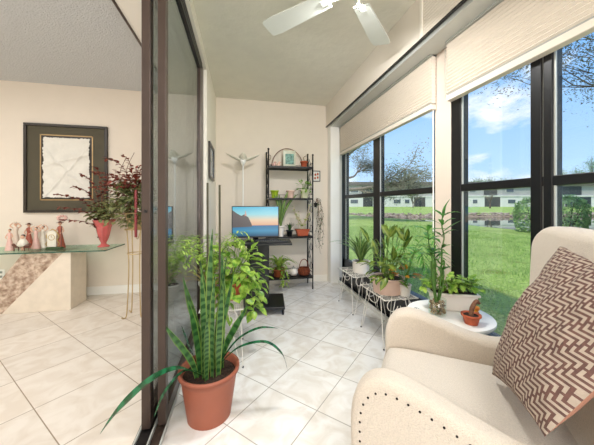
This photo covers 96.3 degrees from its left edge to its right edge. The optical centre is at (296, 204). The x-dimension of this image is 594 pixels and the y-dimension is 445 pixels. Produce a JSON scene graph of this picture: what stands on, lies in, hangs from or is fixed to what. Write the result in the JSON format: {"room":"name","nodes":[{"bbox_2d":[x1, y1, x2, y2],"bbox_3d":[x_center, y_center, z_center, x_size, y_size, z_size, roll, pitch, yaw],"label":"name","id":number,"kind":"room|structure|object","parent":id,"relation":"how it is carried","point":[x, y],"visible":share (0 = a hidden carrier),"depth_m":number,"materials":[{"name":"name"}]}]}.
{"room":"sunroom","nodes":[
{"label":"sunroom","id":0,"kind":"room"},
{"bbox_2d":[0,292,140,444],"bbox_3d":[-2.604,1.150,0.018,4.110,0.100,6.300,0,0,-12],"label":"floor","id":1,"kind":"structure","parent":0,"point":[64,374],"depth_m":1.74,"materials":[{"name":"beige tile"}]},
{"bbox_2d":[0,244,124,313],"bbox_3d":[-3.040,0.791,2.881,1.927,0.618,0.497,0,0,-12],"label":"console table","id":2,"kind":"object","parent":1,"relation":"on","point":[41,280],"visible":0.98,"depth_m":2.75,"materials":[{"name":"stone"}]},
{"bbox_2d":[4,229,12,250],"bbox_3d":[-3.026,0.366,2.800,0.080,0.230,0.066,0,0,-12],"label":"figurine","id":3,"kind":"object","parent":2,"relation":"on","point":[8,247],"visible":0.98,"depth_m":2.79,"materials":[{"name":"pink ceramic"}]},
{"bbox_2d":[9,221,21,248],"bbox_3d":[-3.096,0.331,2.929,0.098,0.300,0.087,0,0,28],"label":"figurine","id":4,"kind":"object","parent":2,"relation":"on","point":[15,239],"visible":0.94,"depth_m":2.92,"materials":[{"name":"beige ceramic"}]},
{"bbox_2d":[12,234,30,250],"bbox_3d":[-2.893,0.396,2.808,0.167,0.172,0.098,0,0,-12],"label":"figurine","id":5,"kind":"object","parent":2,"relation":"on","point":[23,242],"visible":1,"depth_m":2.79,"materials":[{"name":"white ceramic"}]},
{"bbox_2d":[30,226,40,248],"bbox_3d":[-2.859,0.354,2.915,0.086,0.254,0.072,0,0,24],"label":"figurine","id":6,"kind":"object","parent":2,"relation":"on","point":[35,245],"visible":1,"depth_m":2.90,"materials":[{"name":"pink ceramic"}]},
{"bbox_2d":[37,225,47,247],"bbox_3d":[-2.845,0.349,2.979,0.090,0.264,0.075,0,0,24],"label":"figurine","id":7,"kind":"object","parent":2,"relation":"on","point":[42,241],"visible":0.84,"depth_m":2.97,"materials":[{"name":"white ceramic"}]},
{"bbox_2d":[45,229,63,248],"bbox_3d":[-2.683,0.372,2.944,0.174,0.218,0.094,0,0,-12],"label":"mantel clock","id":8,"kind":"object","parent":2,"relation":"on","point":[52,237],"visible":0.99,"depth_m":2.92,"materials":[{"name":"white ceramic"}]},
{"bbox_2d":[56,215,67,247],"bbox_3d":[-2.651,0.295,2.991,0.126,0.373,0.085,0,0,-12],"label":"figurine","id":9,"kind":"object","parent":2,"relation":"on","point":[59,228],"visible":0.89,"depth_m":2.98,"materials":[{"name":"red ceramic"}]},
{"bbox_2d":[92,219,115,247],"bbox_3d":[-2.233,0.327,3.086,0.220,0.312,0.220,0,0,-12],"label":"vase","id":10,"kind":"object","parent":2,"relation":"on","point":[101,231],"visible":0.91,"depth_m":3.04,"materials":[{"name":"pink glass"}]},
{"bbox_2d":[53,153,133,237],"bbox_3d":[-2.292,-0.094,3.022,0.775,1.050,0.394,0,0,-12],"label":"dried arrangement","id":11,"kind":"object","parent":10,"relation":"in","point":[98,212],"visible":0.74,"depth_m":3.00,"materials":[{"name":"red plant"}]},
{"bbox_3d":[-3.027,0.475,3.045,0.280,0.012,0.100,0,0,-12],"label":"tray","id":12,"kind":"object","parent":2,"relation":"on","visible":0},
{"bbox_2d":[24,223,32,247],"bbox_3d":[-3.028,0.341,3.004,0.095,0.280,0.078,0,0,-12],"label":"figurine","id":13,"kind":"object","parent":12,"relation":"on","point":[28,238],"visible":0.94,"depth_m":2.99,"materials":[{"name":"red ceramic"}]},
{"bbox_2d":[121,228,140,318],"bbox_3d":[-1.607,0.668,2.657,0.210,0.864,0.210,0,0,-12],"label":"plant stand","id":14,"kind":"object","parent":1,"relation":"on","point":[127,229],"visible":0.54,"depth_m":2.61,"materials":[{"name":"metal"}]},
{"bbox_2d":[88,154,140,228],"bbox_3d":[-1.661,-0.128,2.622,0.494,0.726,0.552,0,0,34],"label":"ivy plant","id":15,"kind":"object","parent":14,"relation":"on","point":[124,187],"visible":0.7,"depth_m":2.56,"materials":[{"name":"green plant"}]},
{"bbox_2d":[134,190,140,238],"bbox_3d":[-1.516,0.085,2.539,0.023,0.480,0.135,0,0,-12],"label":"taper candle","id":16,"kind":"object","parent":14,"relation":"attached to","point":[135,191],"visible":0.98,"depth_m":2.48,"materials":[{"name":"red wax"}]},
{"bbox_2d":[0,80,341,286],"bbox_3d":[-2.311,-0.180,3.358,6.250,2.760,0.120,0,0,-12],"label":"wall","id":17,"kind":"structure","parent":0,"point":[118,110],"depth_m":3.36,"materials":[{"name":"beige paint"}]},
{"bbox_2d":[0,269,4,279],"bbox_3d":[-3.409,0.800,3.064,0.072,0.116,0.008,0,0,-12],"label":"wall outlet","id":18,"kind":"object","parent":17,"relation":"attached to","point":[2,271],"visible":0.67,"depth_m":3.06,"materials":[{"name":"white paint"}]},
{"bbox_2d":[23,122,107,212],"bbox_3d":[-2.752,-0.435,3.174,0.865,1.050,0.060,0,0,-12],"label":"framed picture","id":19,"kind":"object","parent":17,"relation":"attached to","point":[54,155],"visible":0.98,"depth_m":3.17,"materials":[{"name":"wood"}]},
{"bbox_2d":[86,284,140,295],"bbox_3d":[-3.408,1.050,3.062,3.780,0.100,0.012,0,0,-12],"label":"baseboard","id":20,"kind":"structure","parent":17,"relation":"attached to","point":[116,289],"depth_m":3.29,"materials":[{"name":"white paint"}]},
{"bbox_2d":[269,274,326,283],"bbox_3d":[-0.322,1.055,3.706,1.555,0.090,0.012,0,0,-12],"label":"baseboard","id":21,"kind":"structure","parent":17,"relation":"attached to","point":[315,277],"depth_m":3.79,"materials":[{"name":"beige paint"}]},
{"bbox_2d":[313,171,319,181],"bbox_3d":[0.278,-0.415,3.828,0.115,0.155,0.020,0,0,-12],"label":"framed print","id":22,"kind":"object","parent":17,"relation":"attached to","point":[316,174],"visible":0.76,"depth_m":3.83,"materials":[{"name":"paper"}]},
{"bbox_2d":[328,125,338,282],"bbox_3d":[0.523,-0.018,3.818,0.135,2.235,0.140,0,0,-12],"label":"trim","id":23,"kind":"structure","parent":17,"relation":"attached to","point":[333,132],"depth_m":3.75,"materials":[{"name":"white paint"}]},
{"bbox_2d":[338,280,388,321],"bbox_3d":[1.221,1.083,0.756,0.030,0.035,6.180,0,0,-12],"label":"trim","id":24,"kind":"structure","parent":17,"relation":"attached to","point":[346,287],"depth_m":2.95,"materials":[{"name":"white paint"}]},
{"bbox_2d":[339,277,389,316],"bbox_3d":[1.282,1.142,0.830,0.090,0.156,6.300,0,0,-12],"label":"trim","id":25,"kind":"structure","parent":17,"relation":"attached to","point":[340,278],"depth_m":3.06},
{"bbox_2d":[451,48,593,336],"bbox_3d":[1.509,-0.035,-0.213,0.063,2.199,4.165,0,0,-12],"label":"window","id":26,"kind":"structure","parent":25,"relation":"on","point":[546,181],"depth_m":1.29,"materials":[{"name":"black metal"}]},
{"bbox_2d":[445,0,593,101],"bbox_3d":[1.441,-0.900,-0.182,0.054,0.400,4.055,0,0,-12],"label":"cellular shade","id":27,"kind":"object","parent":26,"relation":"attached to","point":[508,36],"visible":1,"depth_m":1.38,"materials":[{"name":"fabric"}]},
{"bbox_2d":[342,110,434,314],"bbox_3d":[0.861,-0.035,2.887,0.063,2.199,1.860,0,0,-12],"label":"window","id":28,"kind":"structure","parent":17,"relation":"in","point":[378,194],"depth_m":2.82,"materials":[{"name":"black metal"}]},
{"bbox_2d":[339,54,435,154],"bbox_3d":[0.807,-0.900,2.850,0.054,0.400,1.850,0,0,-12],"label":"cellular shade","id":29,"kind":"object","parent":28,"relation":"attached to","point":[411,97],"visible":1,"depth_m":2.40,"materials":[{"name":"fabric"}]},
{"bbox_2d":[433,55,435,230],"bbox_3d":[1.005,-0.458,1.962,0.030,1.315,0.030,0,0,-12],"label":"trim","id":30,"kind":"structure","parent":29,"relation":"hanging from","point":[434,55],"depth_m":1.96,"materials":[{"name":"white paint"}]},
{"bbox_2d":[326,0,461,125],"bbox_3d":[1.268,-1.288,0.827,0.420,0.305,6.300,0,0,-12],"label":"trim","id":31,"kind":"structure","parent":17,"relation":"attached to","point":[405,33],"depth_m":2.31,"materials":[{"name":"paint"}]},
{"bbox_2d":[326,0,466,127],"bbox_3d":[1.068,-1.131,0.784,0.018,0.011,6.298,0,0,-12],"label":"trim","id":32,"kind":"structure","parent":17,"relation":"attached to","point":[462,2],"depth_m":1.93,"materials":[{"name":"black metal"}]},
{"bbox_2d":[330,0,496,126],"bbox_3d":[1.185,-1.117,0.738,0.178,0.034,6.160,0,0,-12],"label":"trim","id":33,"kind":"structure","parent":17,"relation":"attached to","point":[434,43],"depth_m":1.89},
{"bbox_2d":[424,0,459,33],"bbox_3d":[1.275,-1.291,-0.249,0.006,0.292,4.150,0,0,-12],"label":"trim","id":34,"kind":"structure","parent":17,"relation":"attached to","point":[428,7],"depth_m":1.68,"materials":[{"name":"paint"}]},
{"bbox_2d":[185,0,206,69],"bbox_3d":[-0.409,-1.385,-0.009,0.135,0.110,5.350,0,0,-12],"label":"wall header","id":35,"kind":"structure","parent":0,"point":[189,3],"depth_m":2.07,"materials":[{"name":"beige paint"}]},
{"bbox_2d":[115,0,140,41],"bbox_3d":[-0.734,-1.380,0.408,0.330,0.120,6.300,0,0,-12],"label":"trim","id":36,"kind":"structure","parent":35,"relation":"attached to","point":[131,9],"depth_m":1.82,"materials":[{"name":"beige paint"}]},
{"bbox_2d":[0,0,415,105],"bbox_3d":[-1.483,-1.500,0.252,6.600,0.120,6.500,0,0,-12],"label":"ceiling","id":37,"kind":"structure","parent":0,"point":[309,62],"depth_m":2.42,"materials":[{"name":"white paint"}]},
{"bbox_2d":[263,0,389,45],"bbox_3d":[0.300,-1.269,1.472,0.939,0.338,0.949,0,0,-12],"label":"ceiling fan","id":38,"kind":"object","parent":37,"relation":"hanging from","point":[291,17],"visible":1,"depth_m":1.71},
{"bbox_2d":[420,0,422,38],"bbox_3d":[0.844,-1.288,1.808,0.008,0.304,0.025,0,0,-12],"label":"trim","id":39,"kind":"structure","parent":37,"relation":"attached to","point":[421,1],"depth_m":1.80,"materials":[{"name":"beige paint"}]},
{"bbox_2d":[203,62,215,277],"bbox_3d":[-1.054,-0.170,3.075,0.135,2.540,0.950,0,0,-12],"label":"wall","id":40,"kind":"structure","parent":0,"point":[209,98],"depth_m":2.85,"materials":[{"name":"beige paint"}]},
{"bbox_2d":[132,390,177,444],"bbox_3d":[-0.431,1.148,-0.013,0.130,0.104,5.350,0,0,-12],"label":"trim","id":41,"kind":"structure","parent":40,"relation":"attached to","point":[155,440],"depth_m":1.27,"materials":[{"name":"brown metal"}]},
{"bbox_2d":[132,0,202,444],"bbox_3d":[-0.424,-0.115,-0.013,0.124,2.430,5.348,0,0,-12],"label":"door","id":42,"kind":"structure","parent":40,"relation":"in","point":[143,437],"depth_m":1.76,"materials":[{"name":"brown metal"}]},
{"bbox_2d":[141,0,157,429],"bbox_3d":[-0.849,-0.110,1.862,0.040,2.380,1.207,0,0,-12],"label":"door","id":43,"kind":"structure","parent":42,"relation":"attached to","point":[149,8],"depth_m":1.28,"materials":[{"name":"brown metal"}]},
{"bbox_2d":[158,0,200,425],"bbox_3d":[-0.784,-0.110,1.884,0.036,2.380,1.190,0,0,-12],"label":"door","id":44,"kind":"structure","parent":42,"relation":"attached to","point":[179,66],"depth_m":1.59,"materials":[{"name":"grey glass"}]},
{"bbox_2d":[208,141,214,180],"bbox_3d":[-0.947,-0.470,2.949,0.022,0.380,0.440,0,0,-12],"label":"framed picture","id":45,"kind":"object","parent":40,"relation":"attached to","point":[211,152],"visible":1,"depth_m":2.94},
{"bbox_2d":[162,281,386,444],"bbox_3d":[0.387,1.150,0.643,1.740,0.100,6.300,0,0,-12],"label":"floor","id":46,"kind":"structure","parent":0,"point":[326,351],"depth_m":1.76,"materials":[{"name":"white tile"}]},
{"bbox_2d":[100,183,286,433],"bbox_3d":[-0.490,0.487,1.391,0.836,1.225,0.308,0,0,-27],"label":"snake plant","id":47,"kind":"object","parent":46,"relation":"on","point":[206,378],"visible":1,"depth_m":1.36,"materials":[{"name":"green plant"}]},
{"bbox_2d":[198,300,243,367],"bbox_3d":[-0.542,0.898,1.960,0.293,0.405,0.425,0,0,-12],"label":"wire plant stand","id":48,"kind":"object","parent":46,"relation":"on","point":[241,302],"visible":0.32,"depth_m":1.81,"materials":[{"name":"white metal"}]},
{"bbox_2d":[186,264,239,303],"bbox_3d":[-0.600,0.549,1.891,0.364,0.290,0.436,0,0,-20],"label":"aloe plant","id":49,"kind":"object","parent":48,"relation":"on","point":[216,281],"visible":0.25,"depth_m":1.82,"materials":[{"name":"green plant"}]},
{"bbox_2d":[183,231,257,285],"bbox_3d":[-0.677,0.451,2.058,0.686,0.487,0.627,0,0,-34],"label":"fern plant","id":50,"kind":"object","parent":48,"relation":"on","point":[227,243],"visible":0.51,"depth_m":2.02,"materials":[{"name":"green plant"}]},
{"bbox_2d":[202,239,273,325],"bbox_3d":[-0.445,0.554,1.971,0.560,0.551,0.579,0,0,-12],"label":"pothos plant","id":51,"kind":"object","parent":48,"relation":"on","point":[242,285],"visible":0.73,"depth_m":1.89,"materials":[{"name":"green plant"}]},
{"bbox_2d":[226,152,259,262],"bbox_3d":[-0.682,0.227,3.362,0.276,1.747,0.323,0,0,38],"label":"floor lamp","id":52,"kind":"object","parent":46,"relation":"on","point":[242,158],"visible":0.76,"depth_m":3.35,"materials":[{"name":"white metal"}]},
{"bbox_2d":[232,238,291,314],"bbox_3d":[-0.363,0.739,2.830,0.590,0.722,0.447,0,0,-6],"label":"cart","id":53,"kind":"object","parent":46,"relation":"on","point":[275,301],"visible":0.59,"depth_m":2.78,"materials":[{"name":"black metal"}]},
{"bbox_2d":[232,206,278,241],"bbox_3d":[-0.435,0.194,2.800,0.486,0.365,0.165,0,0,-9],"label":"monitor","id":54,"kind":"object","parent":53,"relation":"on","point":[257,222],"visible":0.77,"depth_m":2.77,"materials":[{"name":"lit display screen"},{"name":"black plastic"}]},
{"bbox_2d":[255,239,287,242],"bbox_3d":[-0.256,0.364,2.695,0.320,0.026,0.120,0,0,-6],"label":"keyboard","id":55,"kind":"object","parent":53,"relation":"on","point":[257,240],"visible":1,"depth_m":2.64,"materials":[{"name":"black plastic"}]},
{"bbox_2d":[266,148,313,288],"bbox_3d":[-0.105,0.157,3.559,0.608,1.886,0.298,0,0,-12],"label":"rack","id":56,"kind":"object","parent":46,"relation":"on","point":[297,167],"visible":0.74,"depth_m":3.48,"materials":[{"name":"black metal"}]},
{"bbox_2d":[270,190,278,197],"bbox_3d":[-0.294,-0.141,3.484,0.114,0.100,0.114,0,0,-12],"label":"planter","id":57,"kind":"object","parent":56,"relation":"on","point":[273,192],"visible":0.91,"depth_m":3.44,"materials":[{"name":"ceramic"}]},
{"bbox_2d":[269,255,297,287],"bbox_3d":[-0.205,0.865,3.504,0.487,0.393,0.484,0,0,-12],"label":"spider plant","id":58,"kind":"object","parent":56,"relation":"on","point":[279,271],"visible":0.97,"depth_m":3.43,"materials":[{"name":"green plant"}]},
{"bbox_2d":[274,192,297,236],"bbox_3d":[-0.174,0.111,3.480,0.395,0.595,0.106,0,0,-27],"label":"leaf plant","id":59,"kind":"object","parent":56,"relation":"on","point":[282,211],"visible":0.74,"depth_m":3.45,"materials":[{"name":"green plant"}]},
{"bbox_2d":[284,223,292,235],"bbox_3d":[-0.098,0.318,3.500,0.143,0.183,0.111,0,0,-12],"label":"plant","id":60,"kind":"object","parent":56,"relation":"on","point":[289,231],"visible":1,"depth_m":3.47,"materials":[{"name":"green plant"}]},
{"bbox_2d":[266,198,311,199],"bbox_3d":[-0.105,-0.079,3.559,0.590,0.022,0.280,0,0,-12],"label":"shelf","id":61,"kind":"object","parent":56,"relation":"attached to","point":[266,198],"depth_m":3.42,"materials":[{"name":"black metal"}]},
{"bbox_2d":[266,165,311,170],"bbox_3d":[-0.105,-0.489,3.559,0.590,0.022,0.280,0,0,-12],"label":"shelf","id":62,"kind":"object","parent":56,"relation":"attached to","point":[286,168],"depth_m":3.59,"materials":[{"name":"black metal"}]},
{"bbox_2d":[283,150,295,165],"bbox_3d":[-0.103,-0.619,3.599,0.170,0.235,0.015,0,0,-12],"label":"picture frame","id":63,"kind":"object","parent":56,"relation":"on","point":[289,157],"visible":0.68,"depth_m":3.59,"materials":[{"name":"white glass"}]},
{"bbox_2d":[285,154,293,163],"bbox_3d":[-0.100,-0.621,3.594,0.115,0.140,0.003,0,0,-12],"label":"picture","id":64,"kind":"object","parent":63,"relation":"attached to","point":[289,158],"depth_m":3.59},
{"bbox_2d":[286,190,294,197],"bbox_3d":[-0.088,-0.141,3.526,0.118,0.100,0.118,0,0,-12],"label":"planter","id":65,"kind":"object","parent":56,"relation":"on","point":[290,192],"visible":0.88,"depth_m":3.49,"materials":[{"name":"ceramic"}]},
{"bbox_2d":[269,272,311,280],"bbox_3d":[-0.105,0.946,3.559,0.590,0.022,0.280,0,0,-12],"label":"shelf","id":66,"kind":"object","parent":56,"relation":"attached to","point":[297,276],"depth_m":3.46,"materials":[{"name":"black metal"}]},
{"bbox_2d":[269,234,311,238],"bbox_3d":[-0.105,0.421,3.559,0.590,0.022,0.280,0,0,-12],"label":"shelf","id":67,"kind":"object","parent":56,"relation":"attached to","point":[293,236],"depth_m":3.46,"materials":[{"name":"black metal"}]},
{"bbox_2d":[287,266,297,275],"bbox_3d":[-0.042,0.872,3.535,0.160,0.125,0.109,0,0,21],"label":"teapot","id":68,"kind":"object","parent":56,"relation":"on","point":[293,271],"visible":0.84,"depth_m":3.50,"materials":[{"name":"white ceramic"}]},
{"bbox_2d":[293,205,313,235],"bbox_3d":[0.074,0.199,3.542,0.321,0.420,0.148,0,0,-12],"label":"plant","id":69,"kind":"object","parent":56,"relation":"on","point":[300,232],"visible":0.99,"depth_m":3.52,"materials":[{"name":"green plant"}]},
{"bbox_2d":[298,259,309,275],"bbox_3d":[0.093,0.826,3.564,0.172,0.213,0.172,0,0,-12],"label":"wicker basket","id":70,"kind":"object","parent":56,"relation":"on","point":[302,270],"visible":0.99,"depth_m":3.51,"materials":[{"name":"brown wicker"}]},
{"bbox_2d":[296,179,311,197],"bbox_3d":[0.103,-0.221,3.568,0.252,0.260,0.251,0,0,-12],"label":"succulent plant","id":71,"kind":"object","parent":56,"relation":"on","point":[303,191],"visible":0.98,"depth_m":3.52,"materials":[{"name":"green plant"}]},
{"bbox_2d":[300,161,307,166],"bbox_3d":[0.094,-0.543,3.585,0.106,0.085,0.106,0,0,-12],"label":"clay pot","id":72,"kind":"object","parent":56,"relation":"on","point":[303,163],"visible":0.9,"depth_m":3.55,"materials":[{"name":"ceramic"}]},
{"bbox_2d":[313,198,323,247],"bbox_3d":[0.297,0.278,3.566,0.166,0.749,0.198,0,0,-44],"label":"plant","id":73,"kind":"object","parent":56,"relation":"hanging from","point":[315,203],"visible":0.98,"depth_m":3.54,"materials":[{"name":"green plant"}]},
{"bbox_2d":[338,267,377,314],"bbox_3d":[0.656,0.908,2.875,0.293,0.385,0.425,0,0,-12],"label":"wire plant stand","id":74,"kind":"object","parent":46,"relation":"on","point":[345,271],"visible":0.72,"depth_m":2.76,"materials":[{"name":"white metal"}]},
{"bbox_2d":[332,230,384,273],"bbox_3d":[0.666,0.493,2.806,0.499,0.442,0.514,0,0,33],"label":"plant","id":75,"kind":"object","parent":74,"relation":"on","point":[360,249],"visible":0.84,"depth_m":2.79,"materials":[{"name":"green plant"}]},
{"bbox_2d":[360,284,418,350],"bbox_3d":[0.755,0.908,2.232,0.293,0.385,0.425,0,0,-12],"label":"wire plant stand","id":76,"kind":"object","parent":46,"relation":"on","point":[367,289],"visible":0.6,"depth_m":2.11,"materials":[{"name":"white metal"}]},
{"bbox_2d":[357,224,421,295],"bbox_3d":[0.748,0.438,2.205,0.477,0.553,0.468,0,0,-12],"label":"plant","id":77,"kind":"object","parent":76,"relation":"on","point":[386,283],"visible":0.95,"depth_m":2.14,"materials":[{"name":"green plant"}]},
{"bbox_2d":[376,234,453,296],"bbox_3d":[0.859,0.462,2.066,0.339,0.504,0.654,0,0,-12],"label":"palm plant","id":78,"kind":"object","parent":76,"relation":"on","point":[405,292],"visible":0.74,"depth_m":2.04,"materials":[{"name":"green leaf"},{"name":"terracotta"},{"name":"soil"}]},
{"bbox_2d":[407,300,496,334],"bbox_3d":[0.860,0.858,1.508,0.440,0.485,0.440,0,0,-12],"label":"side table","id":79,"kind":"object","parent":46,"relation":"on","point":[487,324],"visible":0.3,"depth_m":1.43,"materials":[{"name":"white paint"}]},
{"bbox_2d":[406,199,459,314],"bbox_3d":[0.761,0.289,1.479,0.298,0.650,0.260,0,0,27],"label":"bamboo","id":80,"kind":"object","parent":79,"relation":"on","point":[436,305],"visible":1,"depth_m":1.49,"materials":[{"name":"green plant"}]},
{"bbox_2d":[419,270,490,311],"bbox_3d":[0.920,0.500,1.570,0.380,0.228,0.195,0,0,10],"label":"plant","id":81,"kind":"object","parent":79,"relation":"on","point":[460,300],"visible":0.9,"depth_m":1.53,"materials":[{"name":"green plant"}]},
{"bbox_2d":[461,299,481,325],"bbox_3d":[0.902,0.553,1.379,0.092,0.122,0.092,0,0,33],"label":"plant","id":82,"kind":"object","parent":79,"relation":"on","point":[471,318],"visible":1,"depth_m":1.37,"materials":[{"name":"ceramic"}]},
{"bbox_2d":[474,306,480,313],"bbox_3d":[0.975,0.581,1.445,0.050,0.066,0.030,0,0,-12],"label":"bird figurine","id":83,"kind":"object","parent":79,"relation":"on","point":[477,308],"visible":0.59,"depth_m":1.44,"materials":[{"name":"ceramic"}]},
{"bbox_2d":[351,226,593,444],"bbox_3d":[0.652,0.593,0.961,0.769,1.015,0.776,0,0,26],"label":"armchair","id":84,"kind":"object","parent":46,"relation":"on","point":[435,383],"visible":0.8,"depth_m":0.84,"materials":[{"name":"beige fabric"}]},
{"bbox_2d":[381,348,577,444],"bbox_3d":[0.607,0.743,0.968,0.615,0.159,0.558,0,0,26],"label":"seat cushion","id":85,"kind":"object","parent":84,"relation":"on","point":[463,376],"depth_m":0.97,"materials":[{"name":"beige fabric"}]},
{"bbox_2d":[492,247,593,436],"bbox_3d":[0.738,0.387,0.760,0.294,0.503,0.468,0,0,16],"label":"throw pillow","id":86,"kind":"object","parent":84,"relation":"on","point":[544,353],"visible":0.98,"depth_m":0.68,"materials":[{"name":"fabric"}]},
{"bbox_3d":[-0.998,-0.180,-2.926,6.250,2.760,0.120,0,0,-12],"label":"wall","id":87,"kind":"structure","parent":0,"visible":0},
{"bbox_2d":[112,0,140,45],"bbox_3d":[-0.903,-1.326,0.373,0.015,0.028,6.300,0,0,-12],"label":"trim","id":88,"kind":"structure","parent":87,"relation":"attached to","point":[113,1],"depth_m":1.90,"materials":[{"name":"brown metal"}]},
{"label":"outside","id":89,"kind":"structure","parent":0,"visible":0},
{"bbox_2d":[349,207,593,334],"bbox_3d":[71.690,1.405,76.017,168.160,1.898,159.500,0,0,-12],"label":"lawn","id":90,"kind":"structure","parent":89,"point":[354,220],"depth_m":7.03,"materials":[{"name":"green plant"}]},
{"bbox_2d":[349,135,432,205],"bbox_3d":[5.262,-4.258,22.062,10.910,11.638,13.149,0,0,-33],"label":"tree","id":91,"kind":"object","parent":90,"relation":"on","point":[402,183],"visible":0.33,"depth_m":19.70,"materials":[{"name":"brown plant"}]},
{"bbox_2d":[349,182,432,206],"bbox_3d":[23.683,-2.350,77.834,37.200,7.800,11.950,0,0,0],"label":"apartment building","id":92,"kind":"structure","parent":90,"relation":"on","point":[426,201],"depth_m":72.01,"materials":[{"name":"white paint"}]},
{"bbox_2d":[409,194,422,207],"bbox_3d":[28.402,-1.558,63.475,5.014,4.937,4.125,0,0,-12],"label":"tree","id":93,"kind":"object","parent":90,"relation":"on","point":[417,197],"visible":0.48,"depth_m":63.87,"materials":[{"name":"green plant"}]},
{"bbox_2d":[349,225,530,334],"bbox_3d":[4.734,1.198,7.882,9.056,0.126,14.551,0,0,-12],"label":"grass blades","id":94,"kind":"object","parent":90,"relation":"on","point":[407,226],"visible":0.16,"depth_m":6.28,"materials":[{"name":"green plant"}]},
{"bbox_2d":[349,212,593,216],"bbox_3d":[28.625,1.524,39.050,45.534,0.960,1.748,0,0,-5],"label":"rocks","id":95,"kind":"object","parent":90,"relation":"on","point":[471,213],"visible":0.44,"depth_m":37.97},
{"bbox_2d":[469,176,494,181],"bbox_3d":[65.941,-5.272,96.310,10.952,12.165,11.527,0,0,-12],"label":"tree","id":96,"kind":"object","parent":90,"relation":"on","point":[474,180],"visible":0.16,"depth_m":95.72,"materials":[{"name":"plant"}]},
{"bbox_2d":[481,193,493,207],"bbox_3d":[43.692,-1.052,60.636,2.128,4.027,3.008,0,0,-12],"label":"tree","id":97,"kind":"object","parent":90,"relation":"on","point":[490,195],"visible":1,"depth_m":60.02,"materials":[{"name":"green plant"}]},
{"bbox_2d":[512,197,530,231],"bbox_3d":[10.824,0.476,12.214,1.517,1.768,1.501,0,0,-12],"label":"shrub","id":98,"kind":"object","parent":90,"relation":"on","point":[516,210],"visible":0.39,"depth_m":12.31,"materials":[{"name":"green plant"}]},
{"bbox_2d":[468,182,593,206],"bbox_3d":[65.583,-2.350,77.835,45.200,7.800,11.950,0,0,0],"label":"apartment building","id":99,"kind":"structure","parent":90,"relation":"on","point":[502,197],"depth_m":72.01,"materials":[{"name":"white paint"}]},
{"bbox_2d":[477,33,593,118],"bbox_3d":[10.481,-4.155,7.487,10.081,11.413,8.652,0,0,9],"label":"tree","id":100,"kind":"object","parent":90,"relation":"on","point":[587,38],"visible":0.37,"depth_m":9.10,"materials":[{"name":"brown plant"}]},
{"bbox_2d":[562,194,592,228],"bbox_3d":[11.313,0.441,11.097,1.380,1.839,1.381,0,0,-12],"label":"shrub","id":101,"kind":"object","parent":90,"relation":"on","point":[586,219],"visible":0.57,"depth_m":10.68,"materials":[{"name":"green plant"}]},
{"bbox_2d":[566,156,593,173],"bbox_3d":[108.176,-8.784,98.421,15.156,19.179,13.834,0,0,-12],"label":"tree","id":102,"kind":"object","parent":90,"relation":"on","point":[591,167],"visible":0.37,"depth_m":97.33,"materials":[{"name":"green plant"}]},
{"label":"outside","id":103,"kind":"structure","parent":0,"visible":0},
{"bbox_2d":[384,216,593,230],"bbox_3d":[48.794,1.700,21.942,79.500,0.001,51.000,0,0,-12],"label":"pond","id":104,"kind":"structure","parent":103,"point":[494,222],"depth_m":27.41,"materials":[{"name":"grey liquid"}]},
{"bbox_3d":[1.413,-1.280,0.867,0.120,0.560,6.520,0,0,-12],"label":"wall","id":105,"kind":"structure","parent":0,"visible":0},
{"bbox_2d":[435,47,450,288],"bbox_3d":[1.085,-0.018,1.905,0.097,2.235,0.155,0,0,-12],"label":"trim","id":106,"kind":"structure","parent":105,"relation":"attached to","point":[443,107],"depth_m":1.90,"materials":[{"name":"paint"}]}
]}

